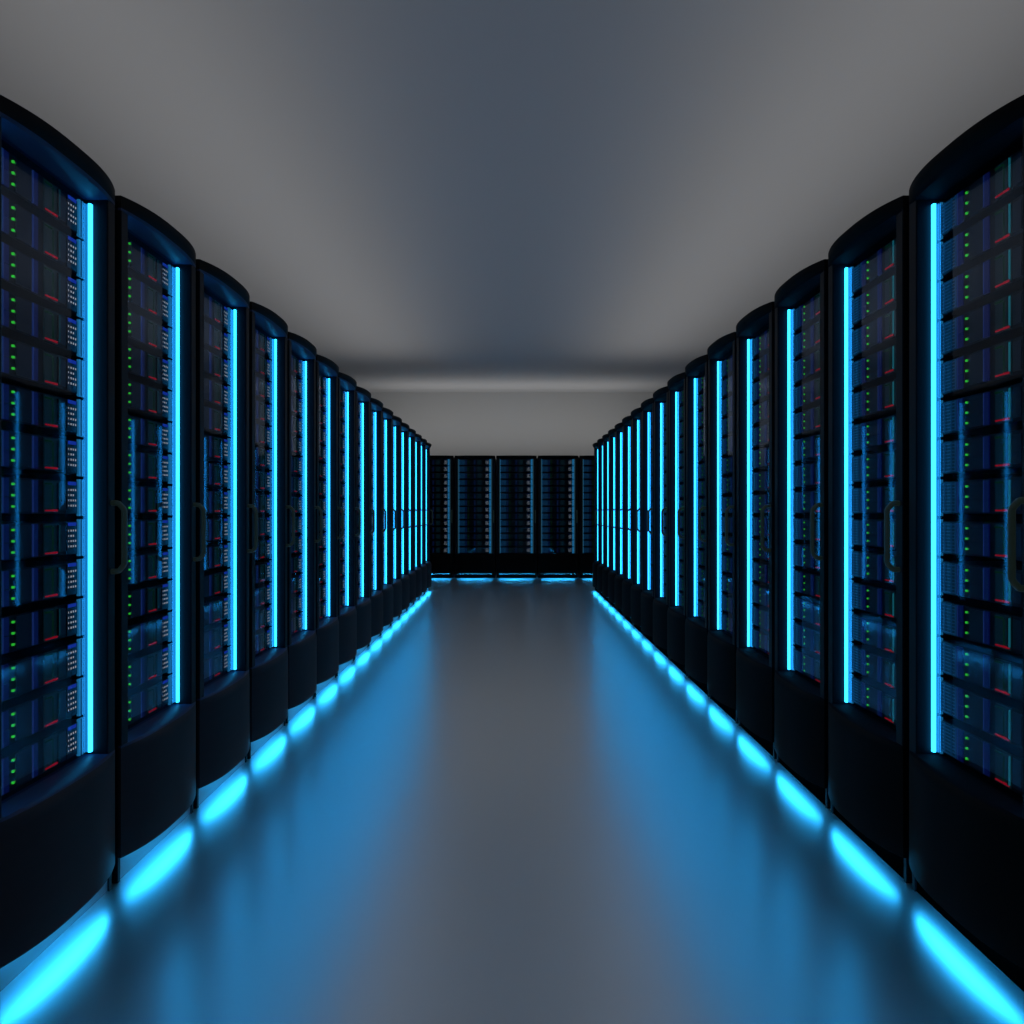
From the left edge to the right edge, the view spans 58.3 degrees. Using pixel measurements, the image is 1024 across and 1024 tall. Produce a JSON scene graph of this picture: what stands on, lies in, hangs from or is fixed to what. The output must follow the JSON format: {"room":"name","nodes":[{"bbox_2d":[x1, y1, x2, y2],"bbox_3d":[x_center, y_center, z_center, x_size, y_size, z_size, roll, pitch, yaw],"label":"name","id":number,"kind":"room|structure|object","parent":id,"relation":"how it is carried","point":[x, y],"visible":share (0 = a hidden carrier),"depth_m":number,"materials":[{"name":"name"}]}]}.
{"room":"server room","nodes":[
{"label":"server room","id":0,"kind":"room"},
{"bbox_2d":[0,0,1023,392],"bbox_3d":[0.000,-2.334,7.175,6.800,0.100,20.950,0,0,0],"label":"ceiling","id":1,"kind":"structure","parent":0,"point":[433,196],"depth_m":5.71,"materials":[{"name":"grey paint"}]},
{"bbox_2d":[0,577,1023,1023],"bbox_3d":[0.000,1.228,7.175,6.800,0.100,20.950,0,0,0],"label":"floor","id":2,"kind":"structure","parent":0,"point":[511,806],"depth_m":2.98,"materials":[{"name":"grey"}]},
{"bbox_2d":[0,95,126,991],"bbox_3d":[-1.721,0.087,2.523,1.058,2.182,0.690,0,0,0],"label":"rack","id":3,"kind":"object","parent":2,"relation":"on","point":[58,502],"visible":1,"depth_m":2.57,"materials":[{"name":"black metal"}]},
{"bbox_2d":[112,195,205,882],"bbox_3d":[-1.721,0.087,3.256,1.058,2.182,0.690,0,0,0],"label":"rack","id":4,"kind":"object","parent":2,"relation":"on","point":[155,264],"visible":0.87,"depth_m":3.30,"materials":[{"name":"black metal"}]},
{"bbox_2d":[193,259,257,808],"bbox_3d":[-1.721,0.087,3.989,1.058,2.182,0.690,0,0,0],"label":"rack","id":5,"kind":"object","parent":2,"relation":"on","point":[222,303],"visible":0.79,"depth_m":4.07,"materials":[{"name":"black metal"}]},
{"bbox_2d":[247,301,294,758],"bbox_3d":[-1.721,0.087,4.722,1.058,2.182,0.690,0,0,0],"label":"rack","id":6,"kind":"object","parent":2,"relation":"on","point":[268,332],"visible":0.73,"depth_m":4.87,"materials":[{"name":"black metal"}]},
{"bbox_2d":[286,332,322,723],"bbox_3d":[-1.721,0.087,5.455,1.058,2.182,0.690,0,0,0],"label":"rack","id":7,"kind":"object","parent":2,"relation":"on","point":[301,353],"visible":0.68,"depth_m":5.62,"materials":[{"name":"black metal"}]},
{"bbox_2d":[314,354,343,696],"bbox_3d":[-1.721,0.087,6.188,1.058,2.182,0.690,0,0,0],"label":"rack","id":8,"kind":"object","parent":2,"relation":"on","point":[327,622],"visible":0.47,"depth_m":6.40,"materials":[{"name":"black metal"}]},
{"bbox_2d":[336,372,360,675],"bbox_3d":[-1.721,0.087,6.921,1.058,2.182,0.690,0,0,0],"label":"rack","id":9,"kind":"object","parent":2,"relation":"on","point":[347,613],"visible":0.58,"depth_m":7.17,"materials":[{"name":"black metal"}]},
{"bbox_2d":[354,386,374,659],"bbox_3d":[-1.721,0.087,7.654,1.058,2.182,0.690,0,0,0],"label":"rack","id":10,"kind":"object","parent":2,"relation":"on","point":[362,396],"visible":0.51,"depth_m":7.90,"materials":[{"name":"black metal"}]},
{"bbox_2d":[369,398,385,645],"bbox_3d":[-1.721,0.087,8.387,1.058,2.182,0.690,0,0,0],"label":"rack","id":11,"kind":"object","parent":2,"relation":"on","point":[376,406],"visible":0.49,"depth_m":8.66,"materials":[{"name":"black metal"}]},
{"bbox_2d":[381,407,395,633],"bbox_3d":[-1.721,0.087,9.120,1.058,2.182,0.690,0,0,0],"label":"rack","id":12,"kind":"object","parent":2,"relation":"on","point":[387,414],"visible":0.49,"depth_m":9.40,"materials":[{"name":"black metal"}]},
{"bbox_2d":[391,415,403,625],"bbox_3d":[-1.721,0.087,9.853,1.058,2.182,0.690,0,0,0],"label":"rack","id":13,"kind":"object","parent":2,"relation":"on","point":[396,421],"visible":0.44,"depth_m":10.13,"materials":[{"name":"black metal"}]},
{"bbox_2d":[399,422,411,617],"bbox_3d":[-1.721,0.087,10.586,1.058,2.182,0.690,0,0,0],"label":"rack","id":14,"kind":"object","parent":2,"relation":"on","point":[404,427],"visible":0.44,"depth_m":10.86,"materials":[{"name":"black metal"}]},
{"bbox_2d":[407,428,417,609],"bbox_3d":[-1.721,0.087,11.319,1.058,2.182,0.690,0,0,0],"label":"rack","id":15,"kind":"object","parent":2,"relation":"on","point":[411,432],"visible":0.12,"depth_m":11.61,"materials":[{"name":"black metal"}]},
{"bbox_2d":[414,434,423,602],"bbox_3d":[-1.721,0.087,12.052,1.058,2.182,0.690,0,0,0],"label":"rack","id":16,"kind":"object","parent":2,"relation":"on","point":[417,437],"visible":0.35,"depth_m":12.34,"materials":[{"name":"black metal"}]},
{"bbox_2d":[419,438,428,598],"bbox_3d":[-1.721,0.087,12.785,1.058,2.182,0.690,0,0,0],"label":"rack","id":17,"kind":"object","parent":2,"relation":"on","point":[423,442],"visible":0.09,"depth_m":13.06,"materials":[{"name":"black metal"}]},
{"bbox_2d":[425,442,432,592],"bbox_3d":[-1.721,0.087,13.518,1.058,2.182,0.690,0,0,0],"label":"rack","id":18,"kind":"object","parent":2,"relation":"on","point":[428,445],"visible":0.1,"depth_m":13.80,"materials":[{"name":"black metal"}]},
{"bbox_2d":[430,455,454,577],"bbox_3d":[-1.402,0.087,16.821,0.721,2.182,1.058,0,0,0],"label":"rack","id":19,"kind":"object","parent":2,"relation":"on","point":[442,467],"visible":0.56,"depth_m":16.41,"materials":[{"name":"black metal"}]},
{"bbox_2d":[455,455,495,577],"bbox_3d":[-0.661,0.087,16.821,0.721,2.182,1.058,0,0,0],"label":"rack","id":20,"kind":"object","parent":2,"relation":"on","point":[475,475],"visible":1,"depth_m":16.41,"materials":[{"name":"black metal"}]},
{"bbox_2d":[496,455,536,577],"bbox_3d":[0.080,0.087,16.821,0.721,2.182,1.058,0,0,0],"label":"rack","id":21,"kind":"object","parent":2,"relation":"on","point":[516,475],"visible":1,"depth_m":16.41,"materials":[{"name":"black metal"}]},
{"bbox_2d":[537,455,577,577],"bbox_3d":[0.821,0.087,16.821,0.721,2.182,1.058,0,0,0],"label":"rack","id":22,"kind":"object","parent":2,"relation":"on","point":[557,475],"visible":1,"depth_m":16.41,"materials":[{"name":"black metal"}]},
{"bbox_2d":[578,455,593,577],"bbox_3d":[1.562,0.087,16.821,0.721,2.182,1.058,0,0,0],"label":"rack","id":23,"kind":"object","parent":2,"relation":"on","point":[585,463],"visible":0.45,"depth_m":16.41,"materials":[{"name":"black metal"}]},
{"bbox_2d":[592,442,598,592],"bbox_3d":[1.721,0.087,13.518,1.058,2.182,0.690,0,0,0],"label":"rack","id":24,"kind":"object","parent":2,"relation":"on","point":[595,445],"visible":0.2,"depth_m":13.80,"materials":[{"name":"black metal"}]},
{"bbox_2d":[597,438,604,598],"bbox_3d":[1.721,0.087,12.785,1.058,2.182,0.690,0,0,0],"label":"rack","id":25,"kind":"object","parent":2,"relation":"on","point":[600,442],"visible":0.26,"depth_m":13.06,"materials":[{"name":"black metal"}]},
{"bbox_2d":[602,434,609,602],"bbox_3d":[1.721,0.087,12.052,1.058,2.182,0.690,0,0,0],"label":"rack","id":26,"kind":"object","parent":2,"relation":"on","point":[606,437],"visible":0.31,"depth_m":12.33,"materials":[{"name":"black metal"}]},
{"bbox_2d":[608,428,616,609],"bbox_3d":[1.721,0.087,11.319,1.058,2.182,0.690,0,0,0],"label":"rack","id":27,"kind":"object","parent":2,"relation":"on","point":[612,432],"visible":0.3,"depth_m":11.61,"materials":[{"name":"black metal"}]},
{"bbox_2d":[614,422,624,617],"bbox_3d":[1.721,0.087,10.586,1.058,2.182,0.690,0,0,0],"label":"rack","id":28,"kind":"object","parent":2,"relation":"on","point":[619,428],"visible":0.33,"depth_m":10.86,"materials":[{"name":"black metal"}]},
{"bbox_2d":[622,415,632,625],"bbox_3d":[1.721,0.087,9.853,1.058,2.182,0.690,0,0,0],"label":"rack","id":29,"kind":"object","parent":2,"relation":"on","point":[627,421],"visible":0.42,"depth_m":10.13,"materials":[{"name":"black metal"}]},
{"bbox_2d":[631,407,642,633],"bbox_3d":[1.721,0.087,9.120,1.058,2.182,0.690,0,0,0],"label":"rack","id":30,"kind":"object","parent":2,"relation":"on","point":[636,414],"visible":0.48,"depth_m":9.40,"materials":[{"name":"black plastic"}]},
{"bbox_2d":[641,398,654,645],"bbox_3d":[1.721,0.087,8.387,1.058,2.182,0.690,0,0,0],"label":"rack","id":31,"kind":"object","parent":2,"relation":"on","point":[647,406],"visible":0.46,"depth_m":8.66,"materials":[{"name":"black plastic"}]},
{"bbox_2d":[653,386,669,659],"bbox_3d":[1.721,0.087,7.654,1.058,2.182,0.690,0,0,0],"label":"rack","id":32,"kind":"object","parent":2,"relation":"on","point":[660,396],"visible":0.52,"depth_m":7.90,"materials":[{"name":"black plastic"}]},
{"bbox_2d":[667,372,687,675],"bbox_3d":[1.721,0.087,6.921,1.058,2.182,0.690,0,0,0],"label":"rack","id":33,"kind":"object","parent":2,"relation":"on","point":[676,613],"visible":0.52,"depth_m":7.15,"materials":[{"name":"black metal"}]},
{"bbox_2d":[685,354,709,696],"bbox_3d":[1.721,0.087,6.188,1.058,2.182,0.690,0,0,0],"label":"rack","id":34,"kind":"object","parent":2,"relation":"on","point":[696,622],"visible":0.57,"depth_m":6.35,"materials":[{"name":"black plastic"}]},
{"bbox_2d":[707,332,737,723],"bbox_3d":[1.721,0.087,5.455,1.058,2.182,0.690,0,0,0],"label":"rack","id":35,"kind":"object","parent":2,"relation":"on","point":[722,353],"visible":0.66,"depth_m":5.62,"materials":[{"name":"black plastic"}]},
{"bbox_2d":[721,360,724,376],"bbox_3d":[1.306,-0.888,5.677,0.007,0.091,0.093,0,0,0],"label":"vent grille","id":36,"kind":"object","parent":35,"relation":"attached to","point":[722,361],"depth_m":5.69,"materials":[{"name":"blue"}]},
{"bbox_2d":[721,380,724,395],"bbox_3d":[1.306,-0.767,5.677,0.007,0.091,0.093,0,0,0],"label":"vent grille","id":37,"kind":"object","parent":35,"relation":"attached to","point":[722,381],"depth_m":5.69,"materials":[{"name":"blue"}]},
{"bbox_2d":[721,399,724,414],"bbox_3d":[1.306,-0.646,5.677,0.007,0.091,0.093,0,0,0],"label":"vent grille","id":38,"kind":"object","parent":35,"relation":"attached to","point":[722,400],"depth_m":5.69,"materials":[{"name":"blue"}]},
{"bbox_2d":[721,419,724,434],"bbox_3d":[1.306,-0.526,5.677,0.007,0.091,0.093,0,0,0],"label":"vent grille","id":39,"kind":"object","parent":35,"relation":"attached to","point":[722,420],"depth_m":5.69,"materials":[{"name":"blue"}]},
{"bbox_2d":[721,458,724,473],"bbox_3d":[1.306,-0.284,5.677,0.007,0.091,0.093,0,0,0],"label":"vent grille","id":40,"kind":"object","parent":35,"relation":"attached to","point":[722,459],"depth_m":5.69,"materials":[{"name":"blue"}]},
{"bbox_2d":[721,575,724,590],"bbox_3d":[1.306,0.439,5.677,0.007,0.091,0.093,0,0,0],"label":"vent grille","id":41,"kind":"object","parent":35,"relation":"attached to","point":[722,576],"depth_m":5.69,"materials":[{"name":"blue"}]},
{"bbox_2d":[721,595,724,610],"bbox_3d":[1.306,0.560,5.677,0.007,0.091,0.093,0,0,0],"label":"vent grille","id":42,"kind":"object","parent":35,"relation":"attached to","point":[722,596],"depth_m":5.69,"materials":[{"name":"blue"}]},
{"bbox_2d":[721,614,724,629],"bbox_3d":[1.306,0.681,5.677,0.007,0.091,0.093,0,0,0],"label":"vent grille","id":43,"kind":"object","parent":35,"relation":"attached to","point":[722,615],"depth_m":5.69,"materials":[{"name":"blue"}]},
{"bbox_2d":[736,301,776,758],"bbox_3d":[1.721,0.087,4.722,1.058,2.182,0.690,0,0,0],"label":"rack","id":44,"kind":"object","parent":2,"relation":"on","point":[755,332],"visible":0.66,"depth_m":4.84,"materials":[{"name":"black plastic"}]},
{"bbox_2d":[752,337,756,356],"bbox_3d":[1.306,-0.888,4.944,0.007,0.091,0.093,0,0,0],"label":"vent grille","id":45,"kind":"object","parent":44,"relation":"attached to","point":[754,341],"depth_m":4.95,"materials":[{"name":"blue"}]},
{"bbox_2d":[752,360,756,378],"bbox_3d":[1.306,-0.767,4.944,0.007,0.091,0.093,0,0,0],"label":"vent grille","id":46,"kind":"object","parent":44,"relation":"attached to","point":[754,364],"depth_m":4.95,"materials":[{"name":"blue"}]},
{"bbox_2d":[752,383,756,400],"bbox_3d":[1.306,-0.646,4.944,0.007,0.091,0.093,0,0,0],"label":"vent grille","id":47,"kind":"object","parent":44,"relation":"attached to","point":[754,386],"depth_m":4.95,"materials":[{"name":"blue"}]},
{"bbox_2d":[752,405,756,423],"bbox_3d":[1.306,-0.526,4.944,0.007,0.091,0.093,0,0,0],"label":"vent grille","id":48,"kind":"object","parent":44,"relation":"attached to","point":[754,408],"depth_m":4.95,"materials":[{"name":"blue"}]},
{"bbox_2d":[752,450,756,467],"bbox_3d":[1.306,-0.284,4.944,0.007,0.091,0.093,0,0,0],"label":"vent grille","id":49,"kind":"object","parent":44,"relation":"attached to","point":[754,453],"depth_m":4.95,"materials":[{"name":"blue"}]},
{"bbox_2d":[752,473,756,489],"bbox_3d":[1.306,-0.164,4.944,0.007,0.091,0.093,0,0,0],"label":"vent grille","id":50,"kind":"object","parent":44,"relation":"attached to","point":[754,475],"depth_m":4.95,"materials":[{"name":"blue"}]},
{"bbox_2d":[752,495,756,511],"bbox_3d":[1.306,-0.043,4.944,0.007,0.091,0.093,0,0,0],"label":"vent grille","id":51,"kind":"object","parent":44,"relation":"attached to","point":[754,497],"depth_m":4.95,"materials":[{"name":"blue"}]},
{"bbox_2d":[752,518,756,534],"bbox_3d":[1.306,0.077,4.944,0.007,0.091,0.093,0,0,0],"label":"vent grille","id":52,"kind":"object","parent":44,"relation":"attached to","point":[754,520],"depth_m":4.95,"materials":[{"name":"blue"}]},
{"bbox_2d":[752,540,756,557],"bbox_3d":[1.306,0.198,4.944,0.007,0.091,0.093,0,0,0],"label":"vent grille","id":53,"kind":"object","parent":44,"relation":"attached to","point":[754,542],"depth_m":4.95,"materials":[{"name":"blue"}]},
{"bbox_2d":[752,562,756,579],"bbox_3d":[1.306,0.319,4.944,0.007,0.091,0.093,0,0,0],"label":"vent grille","id":54,"kind":"object","parent":44,"relation":"attached to","point":[754,564],"depth_m":4.95,"materials":[{"name":"blue"}]},
{"bbox_2d":[752,584,756,602],"bbox_3d":[1.306,0.439,4.944,0.007,0.091,0.093,0,0,0],"label":"vent grille","id":55,"kind":"object","parent":44,"relation":"attached to","point":[754,586],"depth_m":4.95,"materials":[{"name":"blue"}]},
{"bbox_2d":[752,629,756,647],"bbox_3d":[1.306,0.681,4.944,0.007,0.091,0.093,0,0,0],"label":"vent grille","id":56,"kind":"object","parent":44,"relation":"attached to","point":[754,631],"depth_m":4.95,"materials":[{"name":"blue"}]},
{"bbox_2d":[752,428,757,445],"bbox_3d":[1.306,-0.405,4.944,0.007,0.091,0.093,0,0,0],"label":"vent grille","id":57,"kind":"object","parent":44,"relation":"attached to","point":[754,430],"depth_m":4.94,"materials":[{"name":"blue"}]},
{"bbox_2d":[752,607,757,624],"bbox_3d":[1.306,0.560,4.944,0.007,0.091,0.093,0,0,0],"label":"vent grille","id":58,"kind":"object","parent":44,"relation":"attached to","point":[754,609],"depth_m":4.94,"materials":[{"name":"blue"}]},
{"bbox_2d":[774,259,830,808],"bbox_3d":[1.721,0.087,3.989,1.058,2.182,0.690,0,0,0],"label":"rack","id":59,"kind":"object","parent":2,"relation":"on","point":[801,303],"visible":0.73,"depth_m":4.07,"materials":[{"name":"black plastic"}]},
{"bbox_2d":[793,307,799,329],"bbox_3d":[1.306,-0.888,4.211,0.007,0.091,0.093,0,0,0],"label":"vent grille","id":60,"kind":"object","parent":59,"relation":"attached to","point":[796,312],"depth_m":4.22,"materials":[{"name":"blue"}]},
{"bbox_2d":[793,333,799,355],"bbox_3d":[1.306,-0.767,4.211,0.007,0.091,0.093,0,0,0],"label":"vent grille","id":61,"kind":"object","parent":59,"relation":"attached to","point":[796,339],"depth_m":4.22,"materials":[{"name":"blue"}]},
{"bbox_2d":[793,386,799,407],"bbox_3d":[1.306,-0.526,4.211,0.007,0.091,0.093,0,0,0],"label":"vent grille","id":62,"kind":"object","parent":59,"relation":"attached to","point":[796,391],"depth_m":4.22,"materials":[{"name":"blue"}]},
{"bbox_2d":[793,413,799,433],"bbox_3d":[1.306,-0.405,4.211,0.007,0.091,0.093,0,0,0],"label":"vent grille","id":63,"kind":"object","parent":59,"relation":"attached to","point":[796,417],"depth_m":4.22,"materials":[{"name":"blue"}]},
{"bbox_2d":[793,439,799,459],"bbox_3d":[1.306,-0.284,4.211,0.007,0.091,0.093,0,0,0],"label":"vent grille","id":64,"kind":"object","parent":59,"relation":"attached to","point":[796,443],"depth_m":4.22,"materials":[{"name":"blue"}]},
{"bbox_2d":[793,466,799,485],"bbox_3d":[1.306,-0.164,4.211,0.007,0.091,0.093,0,0,0],"label":"vent grille","id":65,"kind":"object","parent":59,"relation":"attached to","point":[796,469],"depth_m":4.22,"materials":[{"name":"blue"}]},
{"bbox_2d":[793,493,799,511],"bbox_3d":[1.306,-0.043,4.211,0.007,0.091,0.093,0,0,0],"label":"vent grille","id":66,"kind":"object","parent":59,"relation":"attached to","point":[796,496],"depth_m":4.22,"materials":[{"name":"blue"}]},
{"bbox_2d":[793,519,799,538],"bbox_3d":[1.306,0.077,4.211,0.007,0.091,0.093,0,0,0],"label":"vent grille","id":67,"kind":"object","parent":59,"relation":"attached to","point":[796,522],"depth_m":4.22,"materials":[{"name":"blue"}]},
{"bbox_2d":[793,545,799,565],"bbox_3d":[1.306,0.198,4.211,0.007,0.091,0.093,0,0,0],"label":"vent grille","id":68,"kind":"object","parent":59,"relation":"attached to","point":[796,548],"depth_m":4.22,"materials":[{"name":"blue"}]},
{"bbox_2d":[793,571,799,591],"bbox_3d":[1.306,0.319,4.211,0.007,0.091,0.093,0,0,0],"label":"vent grille","id":69,"kind":"object","parent":59,"relation":"attached to","point":[796,574],"depth_m":4.22,"materials":[{"name":"blue"}]},
{"bbox_2d":[793,597,799,618],"bbox_3d":[1.306,0.439,4.211,0.007,0.091,0.093,0,0,0],"label":"vent grille","id":70,"kind":"object","parent":59,"relation":"attached to","point":[796,600],"depth_m":4.22,"materials":[{"name":"blue"}]},
{"bbox_2d":[793,649,799,671],"bbox_3d":[1.306,0.681,4.211,0.007,0.091,0.093,0,0,0],"label":"vent grille","id":71,"kind":"object","parent":59,"relation":"attached to","point":[796,652],"depth_m":4.22,"materials":[{"name":"blue"}]},
{"bbox_2d":[793,360,800,381],"bbox_3d":[1.306,-0.646,4.211,0.007,0.091,0.093,0,0,0],"label":"vent grille","id":72,"kind":"object","parent":59,"relation":"attached to","point":[796,365],"depth_m":4.21,"materials":[{"name":"blue"}]},
{"bbox_2d":[793,623,800,644],"bbox_3d":[1.306,0.560,4.211,0.007,0.091,0.093,0,0,0],"label":"vent grille","id":73,"kind":"object","parent":59,"relation":"attached to","point":[796,626],"depth_m":4.21,"materials":[{"name":"blue"}]},
{"bbox_2d":[828,195,911,882],"bbox_3d":[1.721,0.087,3.256,1.058,2.182,0.690,0,0,0],"label":"rack","id":74,"kind":"object","parent":2,"relation":"on","point":[868,264],"visible":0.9,"depth_m":3.29,"materials":[{"name":"black plastic"}]},
{"bbox_2d":[852,263,861,292],"bbox_3d":[1.306,-0.888,3.478,0.007,0.091,0.093,0,0,0],"label":"vent grille","id":75,"kind":"object","parent":74,"relation":"attached to","point":[856,271],"depth_m":3.48,"materials":[{"name":"blue"}]},
{"bbox_2d":[852,295,861,323],"bbox_3d":[1.306,-0.767,3.478,0.007,0.091,0.093,0,0,0],"label":"vent grille","id":76,"kind":"object","parent":74,"relation":"attached to","point":[857,302],"depth_m":3.47,"materials":[{"name":"blue"}]},
{"bbox_2d":[852,327,861,354],"bbox_3d":[1.306,-0.646,3.478,0.007,0.091,0.093,0,0,0],"label":"vent grille","id":77,"kind":"object","parent":74,"relation":"attached to","point":[856,334],"depth_m":3.47,"materials":[{"name":"blue"}]},
{"bbox_2d":[852,359,861,386],"bbox_3d":[1.306,-0.526,3.478,0.007,0.091,0.093,0,0,0],"label":"vent grille","id":78,"kind":"object","parent":74,"relation":"attached to","point":[857,365],"depth_m":3.47,"materials":[{"name":"blue"}]},
{"bbox_2d":[852,392,861,417],"bbox_3d":[1.306,-0.405,3.478,0.007,0.091,0.093,0,0,0],"label":"vent grille","id":79,"kind":"object","parent":74,"relation":"attached to","point":[856,397],"depth_m":3.47,"materials":[{"name":"blue"}]},
{"bbox_2d":[852,424,861,449],"bbox_3d":[1.306,-0.284,3.478,0.007,0.091,0.093,0,0,0],"label":"vent grille","id":80,"kind":"object","parent":74,"relation":"attached to","point":[856,429],"depth_m":3.47,"materials":[{"name":"blue"}]},
{"bbox_2d":[852,456,861,480],"bbox_3d":[1.306,-0.164,3.478,0.007,0.091,0.093,0,0,0],"label":"vent grille","id":81,"kind":"object","parent":74,"relation":"attached to","point":[857,460],"depth_m":3.47,"materials":[{"name":"blue"}]},
{"bbox_2d":[852,488,861,512],"bbox_3d":[1.306,-0.043,3.478,0.007,0.091,0.093,0,0,0],"label":"vent grille","id":82,"kind":"object","parent":74,"relation":"attached to","point":[856,492],"depth_m":3.47,"materials":[{"name":"blue"}]},
{"bbox_2d":[852,520,861,544],"bbox_3d":[1.306,0.077,3.478,0.007,0.091,0.093,0,0,0],"label":"vent grille","id":83,"kind":"object","parent":74,"relation":"attached to","point":[856,524],"depth_m":3.47,"materials":[{"name":"blue"}]},
{"bbox_2d":[852,552,861,576],"bbox_3d":[1.306,0.198,3.478,0.007,0.091,0.093,0,0,0],"label":"vent grille","id":84,"kind":"object","parent":74,"relation":"attached to","point":[856,556],"depth_m":3.47,"materials":[{"name":"blue"}]},
{"bbox_2d":[852,583,861,608],"bbox_3d":[1.306,0.319,3.478,0.007,0.091,0.093,0,0,0],"label":"vent grille","id":85,"kind":"object","parent":74,"relation":"attached to","point":[856,587],"depth_m":3.47,"materials":[{"name":"blue"}]},
{"bbox_2d":[852,615,861,641],"bbox_3d":[1.306,0.439,3.478,0.007,0.091,0.093,0,0,0],"label":"vent grille","id":86,"kind":"object","parent":74,"relation":"attached to","point":[856,619],"depth_m":3.47,"materials":[{"name":"blue"}]},
{"bbox_2d":[852,646,861,673],"bbox_3d":[1.306,0.560,3.478,0.007,0.091,0.093,0,0,0],"label":"vent grille","id":87,"kind":"object","parent":74,"relation":"attached to","point":[856,650],"depth_m":3.47,"materials":[{"name":"blue"}]},
{"bbox_2d":[852,677,861,705],"bbox_3d":[1.306,0.681,3.478,0.007,0.091,0.093,0,0,0],"label":"vent grille","id":88,"kind":"object","parent":74,"relation":"attached to","point":[856,681],"depth_m":3.48,"materials":[{"name":"blue"}]},
{"bbox_2d":[909,95,1023,991],"bbox_3d":[1.721,0.087,2.523,1.058,2.182,0.690,0,0,0],"label":"rack","id":89,"kind":"object","parent":2,"relation":"on","point":[966,204],"visible":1,"depth_m":2.59,"materials":[{"name":"black metal"}]},
{"bbox_2d":[941,441,956,472],"bbox_3d":[1.306,-0.164,2.745,0.007,0.091,0.093,0,0,0],"label":"vent grille","id":90,"kind":"object","parent":89,"relation":"attached to","point":[949,448],"depth_m":2.74,"materials":[{"name":"blue"}]},
{"bbox_2d":[941,482,956,512],"bbox_3d":[1.306,-0.043,2.745,0.007,0.091,0.093,0,0,0],"label":"vent grille","id":91,"kind":"object","parent":89,"relation":"attached to","point":[948,489],"depth_m":2.74,"materials":[{"name":"blue"}]},
{"bbox_2d":[941,523,956,553],"bbox_3d":[1.306,0.077,2.745,0.007,0.091,0.093,0,0,0],"label":"vent grille","id":92,"kind":"object","parent":89,"relation":"attached to","point":[948,530],"depth_m":2.74,"materials":[{"name":"blue"}]},
{"bbox_2d":[941,562,956,594],"bbox_3d":[1.306,0.198,2.745,0.007,0.091,0.093,0,0,0],"label":"vent grille","id":93,"kind":"object","parent":89,"relation":"attached to","point":[948,569],"depth_m":2.74,"materials":[{"name":"blue"}]},
{"bbox_2d":[941,602,956,635],"bbox_3d":[1.306,0.319,2.745,0.007,0.091,0.093,0,0,0],"label":"vent grille","id":94,"kind":"object","parent":89,"relation":"attached to","point":[948,609],"depth_m":2.74,"materials":[{"name":"blue"}]},
{"bbox_2d":[941,642,956,676],"bbox_3d":[1.306,0.439,2.745,0.007,0.091,0.093,0,0,0],"label":"vent grille","id":95,"kind":"object","parent":89,"relation":"attached to","point":[948,649],"depth_m":2.74,"materials":[{"name":"blue"}]},
{"bbox_2d":[941,681,956,717],"bbox_3d":[1.306,0.560,2.745,0.007,0.091,0.093,0,0,0],"label":"vent grille","id":96,"kind":"object","parent":89,"relation":"attached to","point":[948,688],"depth_m":2.74,"materials":[{"name":"blue"}]},
{"bbox_2d":[941,195,957,234],"bbox_3d":[1.306,-0.888,2.745,0.007,0.091,0.093,0,0,0],"label":"vent grille","id":97,"kind":"object","parent":89,"relation":"attached to","point":[949,210],"depth_m":2.74,"materials":[{"name":"blue"}]},
{"bbox_2d":[941,236,957,274],"bbox_3d":[1.306,-0.767,2.745,0.007,0.091,0.093,0,0,0],"label":"vent grille","id":98,"kind":"object","parent":89,"relation":"attached to","point":[949,249],"depth_m":2.74,"materials":[{"name":"blue"}]},
{"bbox_2d":[941,277,957,313],"bbox_3d":[1.306,-0.646,2.745,0.007,0.091,0.093,0,0,0],"label":"vent grille","id":99,"kind":"object","parent":89,"relation":"attached to","point":[949,289],"depth_m":2.74,"materials":[{"name":"blue"}]},
{"bbox_2d":[941,318,957,353],"bbox_3d":[1.306,-0.526,2.745,0.007,0.091,0.093,0,0,0],"label":"vent grille","id":100,"kind":"object","parent":89,"relation":"attached to","point":[949,329],"depth_m":2.74,"materials":[{"name":"blue"}]},
{"bbox_2d":[941,359,957,393],"bbox_3d":[1.306,-0.405,2.745,0.007,0.091,0.093,0,0,0],"label":"vent grille","id":101,"kind":"object","parent":89,"relation":"attached to","point":[949,369],"depth_m":2.74,"materials":[{"name":"blue"}]},
{"bbox_2d":[941,400,957,432],"bbox_3d":[1.306,-0.284,2.745,0.007,0.091,0.093,0,0,0],"label":"vent grille","id":102,"kind":"object","parent":89,"relation":"attached to","point":[949,409],"depth_m":2.74,"materials":[{"name":"blue"}]},
{"bbox_2d":[941,721,957,758],"bbox_3d":[1.306,0.681,2.745,0.007,0.091,0.093,0,0,0],"label":"vent grille","id":103,"kind":"object","parent":89,"relation":"attached to","point":[949,729],"depth_m":2.74,"materials":[{"name":"blue"}]},
{"bbox_2d":[371,393,652,457],"bbox_3d":[0.000,-0.553,17.600,6.800,3.462,0.100,0,0,0],"label":"wall","id":104,"kind":"structure","parent":0,"point":[455,424],"depth_m":17.55,"materials":[{"name":"grey paint"}]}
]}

